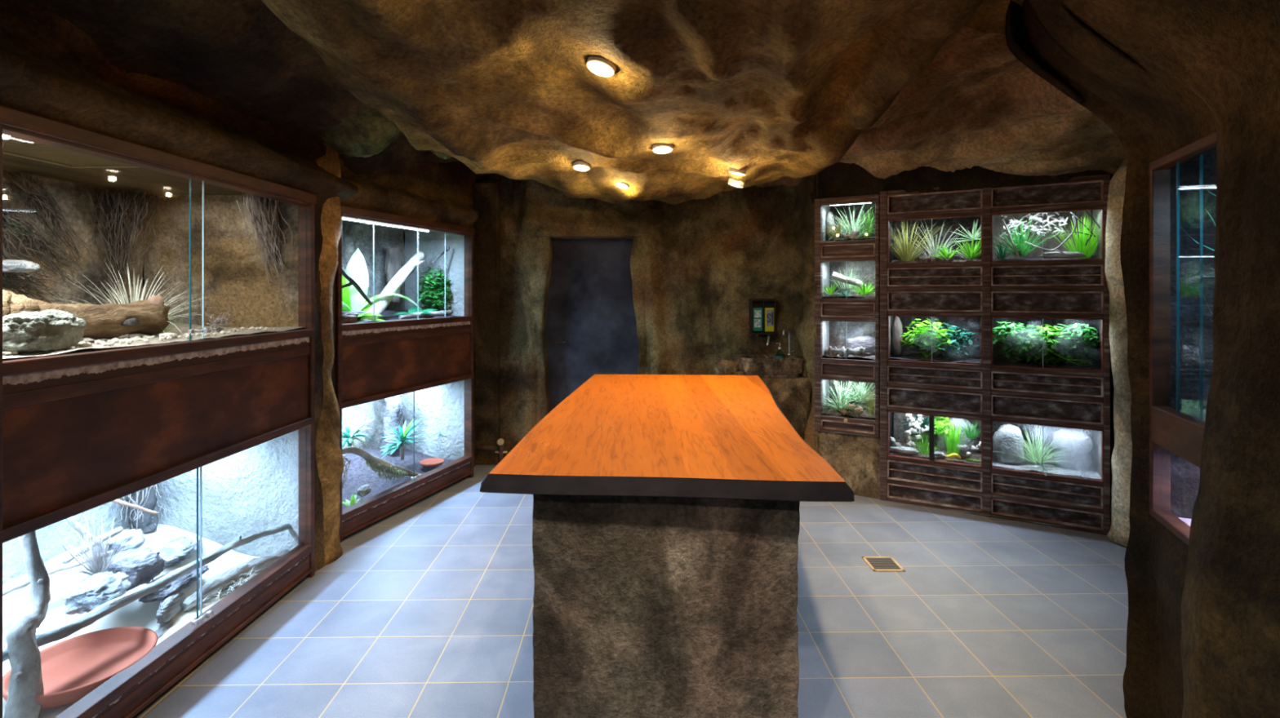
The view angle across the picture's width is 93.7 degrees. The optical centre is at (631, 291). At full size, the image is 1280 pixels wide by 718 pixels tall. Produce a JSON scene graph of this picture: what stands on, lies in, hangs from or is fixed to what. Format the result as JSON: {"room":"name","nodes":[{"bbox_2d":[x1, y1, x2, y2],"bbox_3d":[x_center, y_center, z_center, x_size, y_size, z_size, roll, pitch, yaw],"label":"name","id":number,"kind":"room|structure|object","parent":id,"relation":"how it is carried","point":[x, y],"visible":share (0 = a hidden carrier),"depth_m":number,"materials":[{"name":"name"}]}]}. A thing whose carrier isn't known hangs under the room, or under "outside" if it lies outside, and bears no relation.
{"room":"animal exhibit","nodes":[
{"label":"animal exhibit","id":0,"kind":"room"},
{"bbox_2d":[2,206,257,359],"bbox_3d":[-2.590,-0.010,2.100,0.060,2.900,7.200,0,0,0],"label":"wall","id":1,"kind":"structure","parent":0,"point":[85,349],"depth_m":2.92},
{"bbox_2d":[0,0,479,572],"bbox_3d":[-1.602,0.190,1.874,0.437,2.500,6.561,0,0,4],"label":"wall","id":2,"kind":"structure","parent":0,"point":[51,68],"depth_m":2.26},
{"bbox_2d":[315,147,343,565],"bbox_3d":[-1.709,0.261,3.241,0.286,2.374,0.299,0,0,0],"label":"wall pillar","id":3,"kind":"structure","parent":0,"point":[329,456],"depth_m":3.19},
{"bbox_2d":[534,235,552,423],"bbox_3d":[-0.793,0.480,5.170,0.224,1.920,0.280,0,0,0],"label":"door jamb","id":4,"kind":"structure","parent":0,"point":[544,251],"depth_m":5.07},
{"bbox_2d":[19,0,1126,226],"bbox_3d":[0.595,-0.725,2.100,5.790,0.675,7.200,0,0,0],"label":"ceiling","id":5,"kind":"structure","parent":0,"point":[784,92],"depth_m":2.20,"materials":[{"name":"stone"}]},
{"bbox_2d":[573,160,590,171],"bbox_3d":[-0.277,-0.703,3.348,0.094,0.044,0.096,0,0,17],"label":"ceiling spotlight","id":6,"kind":"object","parent":5,"relation":"attached to","point":[579,166],"visible":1,"depth_m":3.34,"materials":[{"name":"beige"}]},
{"bbox_2d":[586,56,616,76],"bbox_3d":[-0.093,-0.718,1.900,0.096,0.053,0.094,0,0,-28],"label":"ceiling spotlight","id":7,"kind":"object","parent":5,"relation":"attached to","point":[600,66],"visible":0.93,"depth_m":1.89,"materials":[{"name":"beige"}]},
{"bbox_2d":[652,143,672,154],"bbox_3d":[0.140,-0.649,2.696,0.094,0.039,0.096,0,0,-6],"label":"recessed light","id":8,"kind":"object","parent":5,"relation":"in","point":[661,148],"visible":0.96,"depth_m":2.69,"materials":[{"name":"beige"}]},
{"bbox_2d":[536,225,644,239],"bbox_3d":[-0.340,-0.512,5.170,0.920,0.095,0.300,0,0,0],"label":"lintel","id":9,"kind":"object","parent":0,"point":[591,232],"visible":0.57,"depth_m":5.02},
{"bbox_2d":[133,453,1128,717],"bbox_3d":[0.500,1.490,2.100,6.200,0.100,7.200,0,0,0],"label":"floor","id":10,"kind":"structure","parent":0,"point":[425,611],"depth_m":2.60,"materials":[{"name":"tile"}]},
{"bbox_2d":[0,104,316,717],"bbox_3d":[-2.088,0.472,2.324,0.921,1.935,1.493,0,0,2],"label":"tall cabinet","id":11,"kind":"object","parent":10,"relation":"on","point":[223,428],"visible":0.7,"depth_m":2.48,"materials":[{"name":"brown wood"}]},
{"bbox_2d":[2,259,40,272],"bbox_3d":[-2.369,-0.099,2.243,0.264,0.048,0.188,0,0,2],"label":"stone","id":12,"kind":"object","parent":11,"relation":"in","point":[8,265],"visible":0.91,"depth_m":2.23,"materials":[{"name":"white stone"}]},
{"bbox_2d":[3,530,50,717],"bbox_3d":[-1.944,1.002,1.930,0.101,0.704,0.235,0,0,-39],"label":"branch","id":13,"kind":"object","parent":11,"relation":"on","point":[25,682],"visible":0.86,"depth_m":1.89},
{"bbox_2d":[2,206,84,288],"bbox_3d":[-2.424,-0.175,2.467,0.136,0.325,0.282,0,0,2],"label":"bundle","id":14,"kind":"object","parent":11,"relation":"in","point":[20,226],"visible":0.97,"depth_m":2.44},
{"bbox_2d":[2,228,84,303],"bbox_3d":[-2.408,-0.144,2.310,0.257,0.409,0.447,0,0,29],"label":"bundle","id":15,"kind":"object","parent":11,"relation":"in","point":[10,278],"visible":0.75,"depth_m":2.36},
{"bbox_2d":[2,309,87,352],"bbox_3d":[-1.802,0.115,1.819,0.153,0.121,0.264,0,0,-9],"label":"stone","id":16,"kind":"object","parent":11,"relation":"on","point":[48,330],"visible":0.94,"depth_m":1.76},
{"bbox_2d":[7,172,98,271],"bbox_3d":[-2.414,-0.282,2.528,0.151,0.396,0.291,0,0,2],"label":"bundle","id":17,"kind":"object","parent":11,"relation":"in","point":[25,180],"visible":0.98,"depth_m":2.51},
{"bbox_2d":[2,516,123,596],"bbox_3d":[-2.210,0.979,2.351,0.110,0.249,0.440,0,0,13],"label":"branch","id":18,"kind":"object","parent":11,"relation":"in","point":[52,566],"visible":0.54,"depth_m":2.34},
{"bbox_2d":[2,136,137,168],"bbox_3d":[-1.933,-0.477,1.940,0.360,0.025,0.619,0,0,2],"label":"ceiling vent","id":19,"kind":"object","parent":11,"relation":"attached to","point":[14,146],"depth_m":2.08,"materials":[{"name":"brown"}]},
{"bbox_2d":[2,626,157,709],"bbox_3d":[-1.903,1.297,2.083,0.408,0.050,0.408,0,0,2],"label":"dish","id":20,"kind":"object","parent":11,"relation":"on","point":[73,668],"visible":0.73,"depth_m":2.13,"materials":[{"name":"ceramic"}]},
{"bbox_2d":[2,289,169,340],"bbox_3d":[-1.952,0.083,2.102,0.152,0.190,0.711,0,0,7],"label":"log","id":21,"kind":"object","parent":11,"relation":"on","point":[108,321],"visible":0.74,"depth_m":2.18,"materials":[{"name":"brown wood"}]},
{"bbox_2d":[61,571,131,615],"bbox_3d":[-2.017,1.127,2.270,0.190,0.089,0.233,0,0,-21],"label":"stone","id":22,"kind":"object","parent":11,"relation":"on","point":[89,593],"visible":0.94,"depth_m":2.21,"materials":[{"name":"white stone"}]},
{"bbox_2d":[53,511,142,575],"bbox_3d":[-2.072,0.987,2.326,0.235,0.259,0.258,0,0,-28],"label":"dry bush","id":23,"kind":"object","parent":22,"relation":"on","point":[100,565],"visible":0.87,"depth_m":2.33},
{"bbox_2d":[89,528,146,558],"bbox_3d":[-2.245,1.100,2.632,0.159,0.083,0.203,0,0,2],"label":"stone","id":24,"kind":"object","parent":11,"relation":"on","point":[140,540],"visible":0.59,"depth_m":2.62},
{"bbox_2d":[85,184,158,297],"bbox_3d":[-2.385,-0.227,2.846,0.182,0.506,0.327,0,0,2],"label":"bundle","id":25,"kind":"object","parent":11,"relation":"in","point":[117,224],"visible":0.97,"depth_m":2.82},
{"bbox_2d":[46,264,209,346],"bbox_3d":[-2.038,0.066,2.481,0.595,0.391,0.600,0,0,8],"label":"grass tuft","id":26,"kind":"object","parent":11,"relation":"on","point":[134,296],"visible":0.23,"depth_m":2.49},
{"bbox_2d":[111,499,158,515],"bbox_3d":[-2.237,0.956,2.679,0.024,0.161,0.231,0,0,18],"label":"twig","id":27,"kind":"object","parent":11,"relation":"in","point":[117,501],"visible":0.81,"depth_m":2.70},
{"bbox_2d":[105,546,164,591],"bbox_3d":[-2.068,1.145,2.484,0.203,0.132,0.218,0,0,-9],"label":"stone","id":28,"kind":"object","parent":11,"relation":"in","point":[142,566],"visible":0.76,"depth_m":2.46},
{"bbox_2d":[2,326,276,355],"bbox_3d":[-1.795,0.174,2.300,0.181,0.017,1.236,0,0,2],"label":"pebbles","id":29,"kind":"object","parent":11,"relation":"on","point":[81,344],"visible":0.77,"depth_m":2.16,"materials":[{"name":"beige stone"}]},
{"bbox_2d":[120,484,166,533],"bbox_3d":[-2.387,1.012,2.941,0.188,0.339,0.195,0,0,2],"label":"stump","id":30,"kind":"object","parent":11,"relation":"on","point":[146,498],"visible":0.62,"depth_m":2.90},
{"bbox_2d":[2,523,291,662],"bbox_3d":[-1.829,1.161,2.518,0.065,0.119,1.407,0,0,11],"label":"branch","id":31,"kind":"object","parent":11,"relation":"on","point":[88,619],"visible":0.91,"depth_m":2.27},
{"bbox_2d":[155,619,174,639],"bbox_3d":[-1.876,1.366,2.403,0.081,0.047,0.292,0,0,-14],"label":"stone","id":32,"kind":"object","parent":11,"relation":"on","point":[166,627],"visible":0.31,"depth_m":2.40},
{"bbox_2d":[155,591,186,623],"bbox_3d":[-1.911,1.298,2.491,0.067,0.082,0.222,0,0,-15],"label":"stone","id":33,"kind":"object","parent":11,"relation":"on","point":[171,606],"visible":0.91,"depth_m":2.45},
{"bbox_2d":[137,565,209,603],"bbox_3d":[-1.988,1.253,2.604,0.172,0.054,0.316,0,0,-3],"label":"stone","id":34,"kind":"object","parent":11,"relation":"on","point":[185,581],"visible":0.49,"depth_m":2.54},
{"bbox_2d":[156,535,199,568],"bbox_3d":[-2.150,1.223,2.849,0.178,0.063,0.331,0,0,-26],"label":"stone","id":35,"kind":"object","parent":11,"relation":"on","point":[180,549],"visible":0.79,"depth_m":2.81,"materials":[{"name":"white stone"}]},
{"bbox_2d":[206,311,230,332],"bbox_3d":[-1.802,0.131,2.634,0.082,0.109,0.122,0,0,2],"label":"clump","id":36,"kind":"object","parent":11,"relation":"in","point":[218,323],"visible":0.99,"depth_m":2.62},
{"bbox_2d":[182,549,289,612],"bbox_3d":[-1.799,1.312,2.833,0.080,0.101,0.658,0,0,15],"label":"driftwood","id":37,"kind":"object","parent":11,"relation":"on","point":[215,584],"visible":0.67,"depth_m":2.71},
{"bbox_2d":[236,191,293,315],"bbox_3d":[-1.799,-0.212,3.008,0.167,0.772,0.316,0,0,32],"label":"bundle","id":38,"kind":"object","parent":11,"relation":"in","point":[259,205],"visible":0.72,"depth_m":2.96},
{"bbox_2d":[335,204,474,541],"bbox_3d":[-1.752,0.472,4.143,0.676,1.935,1.339,0,0,19],"label":"tall cabinet","id":39,"kind":"object","parent":10,"relation":"on","point":[428,361],"visible":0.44,"depth_m":4.36,"materials":[{"name":"brown wood"}]},
{"bbox_2d":[342,311,359,323],"bbox_3d":[-1.721,0.149,3.593,0.114,0.071,0.199,0,0,19],"label":"lump","id":40,"kind":"object","parent":39,"relation":"in","point":[347,317],"visible":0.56,"depth_m":3.58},
{"bbox_2d":[342,267,373,305],"bbox_3d":[-1.695,-0.069,3.652,0.047,0.311,0.377,0,0,9],"label":"branch","id":41,"kind":"object","parent":39,"relation":"in","point":[352,282],"visible":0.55,"depth_m":3.65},
{"bbox_2d":[342,418,374,448],"bbox_3d":[-1.807,0.914,3.822,0.331,0.188,0.387,0,0,-22],"label":"leafy plant","id":42,"kind":"object","parent":39,"relation":"in","point":[349,435],"visible":0.78,"depth_m":3.82,"materials":[{"name":"blue plant"}]},
{"bbox_2d":[342,248,419,320],"bbox_3d":[-1.674,-0.039,3.904,0.699,0.499,0.438,0,0,-38],"label":"plant","id":43,"kind":"object","parent":39,"relation":"in","point":[352,300],"visible":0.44,"depth_m":3.88,"materials":[{"name":"green plant"}]},
{"bbox_2d":[342,446,419,482],"bbox_3d":[-1.589,1.165,3.968,0.113,0.492,1.034,0,0,17],"label":"branch","id":44,"kind":"object","parent":39,"relation":"in","point":[378,464],"visible":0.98,"depth_m":3.86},
{"bbox_2d":[379,394,403,457],"bbox_3d":[-1.814,1.001,4.555,0.144,0.489,0.184,0,0,2],"label":"trunk","id":45,"kind":"object","parent":39,"relation":"in","point":[393,406],"visible":0.76,"depth_m":4.50,"materials":[{"name":"white wood"}]},
{"bbox_2d":[360,251,426,322],"bbox_3d":[-1.632,-0.027,4.147,0.101,0.557,0.797,0,0,8],"label":"branch","id":46,"kind":"object","parent":39,"relation":"on","point":[397,281],"visible":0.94,"depth_m":4.10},
{"bbox_2d":[384,248,403,302],"bbox_3d":[-1.807,-0.126,4.569,0.135,0.424,0.141,0,0,19],"label":"trunk","id":47,"kind":"object","parent":39,"relation":"on","point":[393,261],"visible":0.68,"depth_m":4.52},
{"bbox_2d":[380,417,425,460],"bbox_3d":[-1.644,1.067,4.335,0.298,0.297,0.396,0,0,-1],"label":"spiky plant","id":48,"kind":"object","parent":39,"relation":"in","point":[403,436],"visible":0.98,"depth_m":4.32,"materials":[{"name":"blue plant"}]},
{"bbox_2d":[391,306,436,317],"bbox_3d":[-1.534,0.145,4.324,0.256,0.078,0.312,0,0,9],"label":"plant","id":49,"kind":"object","parent":39,"relation":"in","point":[414,309],"visible":0.53,"depth_m":4.38,"materials":[{"name":"green plant"}]},
{"bbox_2d":[398,310,453,319],"bbox_3d":[-1.477,0.163,4.333,0.044,0.051,0.535,0,0,23],"label":"log","id":50,"kind":"object","parent":39,"relation":"on","point":[438,313],"visible":0.91,"depth_m":4.29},
{"bbox_2d":[419,457,444,466],"bbox_3d":[-1.484,1.271,4.469,0.180,0.020,0.180,0,0,19],"label":"dish","id":51,"kind":"object","parent":39,"relation":"on","point":[433,462],"visible":1,"depth_m":4.49,"materials":[{"name":"ceramic"}]},
{"bbox_2d":[413,266,452,316],"bbox_3d":[-1.528,0.007,4.593,0.276,0.405,0.268,0,0,19],"label":"leafy bush","id":52,"kind":"object","parent":39,"relation":"on","point":[437,299],"visible":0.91,"depth_m":4.59,"materials":[{"name":"green plant"}]},
{"bbox_2d":[480,374,854,717],"bbox_3d":[0.175,0.981,2.737,1.098,0.918,2.202,0,0,6],"label":"island table","id":53,"kind":"object","parent":10,"relation":"on","point":[666,515],"visible":1,"depth_m":1.80,"materials":[{"name":"brown wood"}]},
{"bbox_2d":[861,556,905,572],"bbox_3d":[1.330,1.438,3.170,0.164,0.007,0.164,0,0,1],"label":"floor drain","id":54,"kind":"object","parent":10,"relation":"on","point":[875,563],"visible":1,"depth_m":3.16,"materials":[{"name":"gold metal"}]},
{"bbox_2d":[880,173,1110,535],"bbox_3d":[2.364,0.372,4.011,1.275,2.135,0.446,0,0,29],"label":"tall cabinet","id":55,"kind":"object","parent":10,"relation":"on","point":[973,295],"visible":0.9,"depth_m":3.86,"materials":[{"name":"brown wood"}]},
{"bbox_2d":[892,315,902,355],"bbox_3d":[1.906,0.312,4.296,0.070,0.288,0.078,0,0,29],"label":"trunk","id":56,"kind":"object","parent":55,"relation":"on","point":[897,330],"visible":0.98,"depth_m":4.27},
{"bbox_2d":[889,446,919,454],"bbox_3d":[1.892,1.093,4.153,0.186,0.037,0.084,0,0,29],"label":"stone","id":57,"kind":"object","parent":55,"relation":"on","point":[904,450],"visible":1,"depth_m":4.13,"materials":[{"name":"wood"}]},
{"bbox_2d":[890,422,921,448],"bbox_3d":[1.924,1.011,4.195,0.210,0.205,0.090,0,0,1],"label":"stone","id":58,"kind":"object","parent":55,"relation":"in","point":[913,430],"visible":0.88,"depth_m":4.18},
{"bbox_2d":[888,219,945,262],"bbox_3d":[2.033,-0.372,4.204,0.383,0.323,0.313,0,0,29],"label":"grass tuft","id":59,"kind":"object","parent":55,"relation":"on","point":[905,254],"visible":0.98,"depth_m":4.17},
{"bbox_2d":[906,413,928,435],"bbox_3d":[2.017,0.907,4.201,0.138,0.211,0.158,0,0,44],"label":"wood","id":60,"kind":"object","parent":55,"relation":"in","point":[910,419],"visible":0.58,"depth_m":4.21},
{"bbox_2d":[910,431,941,455],"bbox_3d":[2.026,1.032,4.126,0.252,0.160,0.170,0,0,29],"label":"grass tuft","id":61,"kind":"object","parent":55,"relation":"on","point":[923,448],"visible":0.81,"depth_m":4.11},
{"bbox_2d":[900,318,955,357],"bbox_3d":[2.063,0.322,4.184,0.359,0.275,0.287,0,0,29],"label":"leafy plant","id":62,"kind":"object","parent":55,"relation":"on","point":[922,332],"visible":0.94,"depth_m":4.15,"materials":[{"name":"green plant"}]},
{"bbox_2d":[914,256,953,262],"bbox_3d":[2.082,-0.223,4.130,0.249,0.044,0.121,0,0,29],"label":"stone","id":63,"kind":"object","parent":55,"relation":"in","point":[925,259],"visible":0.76,"depth_m":4.08,"materials":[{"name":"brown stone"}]},
{"bbox_2d":[904,220,972,258],"bbox_3d":[2.085,-0.358,4.175,0.503,0.350,0.313,0,0,29],"label":"grass tuft","id":64,"kind":"object","parent":55,"relation":"on","point":[929,251],"visible":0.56,"depth_m":4.18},
{"bbox_2d":[934,416,955,436],"bbox_3d":[2.144,0.927,4.161,0.179,0.143,0.194,0,0,29],"label":"leafy plant","id":65,"kind":"object","parent":55,"relation":"in","point":[939,424],"visible":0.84,"depth_m":4.12,"materials":[{"name":"green plant"}]},
{"bbox_2d":[930,243,962,259],"bbox_3d":[2.124,-0.274,4.080,0.205,0.128,0.233,0,0,-18],"label":"plant","id":66,"kind":"object","parent":55,"relation":"in","point":[943,253],"visible":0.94,"depth_m":4.08,"materials":[{"name":"green plant"}]},
{"bbox_2d":[926,323,979,359],"bbox_3d":[2.212,0.349,4.139,0.335,0.262,0.251,0,0,29],"label":"leafy plant","id":67,"kind":"object","parent":55,"relation":"in","point":[957,344],"visible":0.84,"depth_m":4.11,"materials":[{"name":"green plant"}]},
{"bbox_2d":[942,421,967,455],"bbox_3d":[2.173,0.988,4.057,0.162,0.247,0.181,0,0,18],"label":"grass","id":68,"kind":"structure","parent":55,"relation":"on","point":[952,448],"depth_m":4.04,"materials":[{"name":"green plant"}]},
{"bbox_2d":[936,417,979,453],"bbox_3d":[2.268,0.989,4.163,0.270,0.243,0.100,0,0,29],"label":"stone","id":69,"kind":"object","parent":55,"relation":"on","point":[970,442],"visible":0.54,"depth_m":4.12,"materials":[{"name":"white stone"}]},
{"bbox_2d":[951,219,981,243],"bbox_3d":[2.269,-0.417,4.089,0.195,0.168,0.261,0,0,29],"label":"plant","id":70,"kind":"object","parent":55,"relation":"in","point":[975,235],"visible":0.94,"depth_m":4.09,"materials":[{"name":"green plant"}]},
{"bbox_2d":[952,236,981,260],"bbox_3d":[2.245,-0.290,4.035,0.184,0.160,0.224,0,0,29],"label":"plant","id":71,"kind":"object","parent":55,"relation":"on","point":[971,254],"visible":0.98,"depth_m":3.98,"materials":[{"name":"green plant"}]},
{"bbox_2d":[960,420,981,439],"bbox_3d":[2.271,0.925,4.055,0.157,0.133,0.216,0,0,29],"label":"leafy plant","id":72,"kind":"object","parent":55,"relation":"in","point":[970,436],"visible":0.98,"depth_m":4.05,"materials":[{"name":"green plant"}]},
{"bbox_2d":[992,241,1014,259],"bbox_3d":[2.429,-0.272,3.893,0.152,0.123,0.159,0,0,29],"label":"spiky plant","id":73,"kind":"object","parent":55,"relation":"on","point":[1002,254],"visible":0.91,"depth_m":3.88,"materials":[{"name":"green plant"}]},
{"bbox_2d":[992,424,1024,463],"bbox_3d":[2.471,0.991,3.932,0.174,0.241,0.141,0,0,29],"label":"stone","id":74,"kind":"object","parent":55,"relation":"on","point":[1006,434],"visible":0.98,"depth_m":3.89,"materials":[{"name":"white stone"}]},
{"bbox_2d":[992,321,1045,364],"bbox_3d":[2.536,0.335,3.917,0.314,0.287,0.304,0,0,29],"label":"leafy plant","id":75,"kind":"object","parent":55,"relation":"in","point":[1003,337],"visible":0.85,"depth_m":3.88,"materials":[{"name":"green plant"}]},
{"bbox_2d":[994,217,1053,256],"bbox_3d":[2.562,-0.362,3.908,0.369,0.265,0.313,0,0,29],"label":"spiky plant","id":76,"kind":"object","parent":55,"relation":"on","point":[1024,248],"visible":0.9,"depth_m":3.85,"materials":[{"name":"green plant"}]},
{"bbox_2d":[999,212,1067,238],"bbox_3d":[2.623,-0.435,3.918,0.374,0.197,0.152,0,0,29],"label":"twig tangle","id":77,"kind":"object","parent":55,"relation":"in","point":[1034,218],"visible":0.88,"depth_m":3.88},
{"bbox_2d":[993,422,1090,470],"bbox_3d":[2.631,0.954,3.869,0.529,0.277,0.313,0,0,29],"label":"spiky plant","id":78,"kind":"object","parent":55,"relation":"in","point":[1036,449],"visible":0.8,"depth_m":3.83,"materials":[{"name":"green plant"}]},
{"bbox_2d":[1016,324,1074,364],"bbox_3d":[2.651,0.347,3.857,0.338,0.274,0.311,0,0,29],"label":"leafy plant","id":79,"kind":"object","parent":55,"relation":"in","point":[1048,335],"visible":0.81,"depth_m":3.79,"materials":[{"name":"green plant"}]},
{"bbox_2d":[1024,215,1076,255],"bbox_3d":[2.606,-0.345,3.735,0.269,0.245,0.022,0,0,29],"label":"branch","id":80,"kind":"object","parent":55,"relation":"attached to","point":[1073,218],"visible":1,"depth_m":3.70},
{"bbox_2d":[1038,251,1085,258],"bbox_3d":[2.678,-0.232,3.734,0.246,0.042,0.059,0,0,29],"label":"log","id":81,"kind":"object","parent":55,"relation":"on","point":[1055,254],"visible":0.92,"depth_m":3.71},
{"bbox_2d":[1053,450,1091,470],"bbox_3d":[2.795,1.055,3.807,0.200,0.131,0.119,0,0,29],"label":"stone","id":82,"kind":"object","parent":55,"relation":"on","point":[1082,460],"visible":0.79,"depth_m":3.76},
{"bbox_2d":[1050,429,1093,453],"bbox_3d":[2.787,0.944,3.796,0.217,0.135,0.141,0,0,29],"label":"stone","id":83,"kind":"object","parent":82,"relation":"on","point":[1077,439],"visible":0.98,"depth_m":3.75,"materials":[{"name":"white stone"}]},
{"bbox_2d":[1044,215,1101,258],"bbox_3d":[2.763,-0.356,3.795,0.283,0.292,0.313,0,0,29],"label":"spiky plant","id":84,"kind":"object","parent":55,"relation":"on","point":[1088,250],"visible":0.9,"depth_m":3.70,"materials":[{"name":"green plant"}]},
{"bbox_2d":[1046,323,1099,366],"bbox_3d":[2.763,0.339,3.784,0.274,0.291,0.294,0,0,29],"label":"leafy plant","id":85,"kind":"object","parent":55,"relation":"in","point":[1078,340],"visible":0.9,"depth_m":3.71,"materials":[{"name":"green plant"}]},
{"bbox_2d":[630,235,646,374],"bbox_3d":[0.106,0.480,5.170,0.232,1.920,0.280,0,0,0],"label":"door jamb","id":86,"kind":"structure","parent":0,"point":[636,258],"depth_m":5.06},
{"bbox_2d":[480,173,817,457],"bbox_3d":[0.098,0.190,5.012,2.772,2.500,0.625,0,0,15],"label":"wall","id":87,"kind":"structure","parent":0,"point":[704,260],"depth_m":5.05,"materials":[{"name":"stone"}]},
{"bbox_2d":[475,182,500,465],"bbox_3d":[-1.202,0.265,5.015,0.195,2.350,0.090,0,0,0],"label":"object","id":88,"kind":"structure","parent":87,"relation":"attached to","point":[487,195],"depth_m":4.98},
{"bbox_2d":[476,438,507,462],"bbox_3d":[-1.145,1.322,4.939,0.250,0.236,0.087,0,0,0],"label":"valve","id":89,"kind":"object","parent":87,"relation":"attached to","point":[500,447],"visible":0.94,"depth_m":4.93,"materials":[{"name":"brown metal"}]},
{"bbox_2d":[546,239,638,412],"bbox_3d":[-0.340,0.465,5.277,0.920,1.950,0.105,0,0,0],"label":"door","id":90,"kind":"structure","parent":87,"relation":"in","point":[591,326],"depth_m":5.27,"materials":[{"name":"grey metal"}]},
{"bbox_2d":[749,298,776,346],"bbox_3d":[1.075,0.246,4.910,0.200,0.382,0.159,0,0,0],"label":"soap dispenser","id":91,"kind":"object","parent":87,"relation":"attached to","point":[762,312],"visible":1,"depth_m":4.87,"materials":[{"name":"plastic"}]},
{"bbox_2d":[403,221,999,437],"bbox_3d":[0.500,-0.010,5.730,6.240,2.900,0.060,0,0,0],"label":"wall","id":92,"kind":"structure","parent":0,"point":[855,358],"depth_m":5.70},
{"bbox_2d":[714,368,812,439],"bbox_3d":[1.031,1.040,4.740,0.691,0.800,0.608,0,0,0],"label":"wall","id":93,"kind":"structure","parent":0,"point":[792,396],"depth_m":4.46,"materials":[{"name":"stone"}]},
{"bbox_2d":[714,360,740,375],"bbox_3d":[0.741,0.582,4.618,0.212,0.117,0.156,0,0,0],"label":"boulder","id":94,"kind":"object","parent":93,"relation":"on","point":[722,367],"visible":0.88,"depth_m":4.56,"materials":[{"name":"stone"}]},
{"bbox_2d":[737,354,803,378],"bbox_3d":[1.059,0.568,4.601,0.474,0.150,0.356,0,0,0],"label":"sink","id":95,"kind":"object","parent":93,"relation":"on","point":[763,366],"visible":0.9,"depth_m":4.44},
{"bbox_2d":[814,431,879,499],"bbox_3d":[1.537,1.215,4.270,0.449,0.450,0.018,0,0,29],"label":"wall","id":96,"kind":"structure","parent":0,"point":[855,459],"depth_m":4.25,"materials":[{"name":"stone"}]},
{"bbox_2d":[814,194,879,438],"bbox_3d":[1.611,0.167,4.411,0.440,1.693,0.405,0,0,29],"label":"tall cabinet","id":97,"kind":"object","parent":96,"relation":"on","point":[854,315],"visible":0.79,"depth_m":4.35,"materials":[{"name":"brown wood"}]},
{"bbox_2d":[826,211,835,240],"bbox_3d":[1.506,-0.498,4.519,0.049,0.222,0.124,0,0,29],"label":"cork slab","id":98,"kind":"object","parent":97,"relation":"on","point":[829,217],"visible":0.76,"depth_m":4.48,"materials":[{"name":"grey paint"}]},
{"bbox_2d":[824,346,867,359],"bbox_3d":[1.557,0.444,4.359,0.294,0.105,0.096,0,0,36],"label":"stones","id":99,"kind":"object","parent":97,"relation":"on","point":[842,352],"visible":0.96,"depth_m":4.35},
{"bbox_2d":[822,380,873,419],"bbox_3d":[1.621,0.783,4.412,0.356,0.367,0.273,0,0,29],"label":"plant","id":100,"kind":"object","parent":97,"relation":"in","point":[842,401],"visible":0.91,"depth_m":4.38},
{"bbox_2d":[831,271,866,289],"bbox_3d":[1.591,-0.080,4.392,0.246,0.138,0.056,0,0,23],"label":"log","id":101,"kind":"object","parent":97,"relation":"on","point":[835,276],"visible":0.91,"depth_m":4.38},
{"bbox_2d":[824,203,875,240],"bbox_3d":[1.621,-0.483,4.412,0.356,0.363,0.273,0,0,29],"label":"grass tuft","id":102,"kind":"object","parent":97,"relation":"in","point":[848,230],"visible":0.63,"depth_m":4.35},
{"bbox_2d":[840,402,863,417],"bbox_3d":[1.591,0.853,4.319,0.157,0.104,0.082,0,0,29],"label":"stone","id":103,"kind":"object","parent":97,"relation":"in","point":[843,411],"visible":0.96,"depth_m":4.31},
{"bbox_2d":[834,381,875,408],"bbox_3d":[1.626,0.726,4.409,0.346,0.252,0.273,0,0,29],"label":"plant","id":104,"kind":"object","parent":97,"relation":"in","point":[862,393],"visible":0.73,"depth_m":4.39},
{"bbox_2d":[844,335,875,355],"bbox_3d":[1.704,0.391,4.431,0.231,0.140,0.104,0,0,29],"label":"stone","id":105,"kind":"object","parent":97,"relation":"on","point":[868,342],"visible":0.6,"depth_m":4.39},
{"bbox_2d":[852,280,875,295],"bbox_3d":[1.665,-0.031,4.314,0.185,0.117,0.145,0,0,29],"label":"plant","id":106,"kind":"object","parent":97,"relation":"on","point":[865,291],"visible":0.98,"depth_m":4.29,"materials":[{"name":"green plant"}]},
{"bbox_2d":[854,207,875,238],"bbox_3d":[1.689,-0.505,4.351,0.179,0.238,0.233,0,0,29],"label":"grass tuft","id":107,"kind":"object","parent":97,"relation":"on","point":[867,234],"visible":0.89,"depth_m":4.29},
{"bbox_2d":[857,389,875,415],"bbox_3d":[1.691,0.774,4.313,0.137,0.206,0.169,0,0,29],"label":"grass tuft","id":108,"kind":"object","parent":97,"relation":"on","point":[870,406],"visible":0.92,"depth_m":4.27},
{"bbox_2d":[810,162,1114,202],"bbox_3d":[2.191,-0.910,3.908,2.062,0.500,0.140,0,0,32],"label":"wall","id":109,"kind":"structure","parent":0,"point":[837,180],"depth_m":4.03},
{"bbox_2d":[1000,226,1114,489],"bbox_3d":[3.530,-0.010,2.100,0.060,2.900,7.200,0,0,0],"label":"wall","id":110,"kind":"structure","parent":0,"point":[1112,388],"depth_m":4.37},
{"bbox_2d":[1105,159,1132,546],"bbox_3d":[2.895,0.323,3.441,0.289,2.255,0.277,0,0,0],"label":"pillar","id":111,"kind":"structure","parent":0,"point":[1122,456],"depth_m":3.43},
{"bbox_2d":[1004,0,1279,717],"bbox_3d":[1.495,0.140,0.769,1.602,2.600,4.283,0,0,28],"label":"wall","id":112,"kind":"structure","parent":0,"point":[1165,76],"depth_m":1.40,"materials":[{"name":"stone"}]},
{"bbox_2d":[1149,131,1216,545],"bbox_3d":[1.777,0.155,1.538,0.528,1.170,0.572,0,0,22],"label":"display case","id":113,"kind":"object","parent":112,"relation":"attached to","point":[1181,332],"visible":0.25,"depth_m":1.85,"materials":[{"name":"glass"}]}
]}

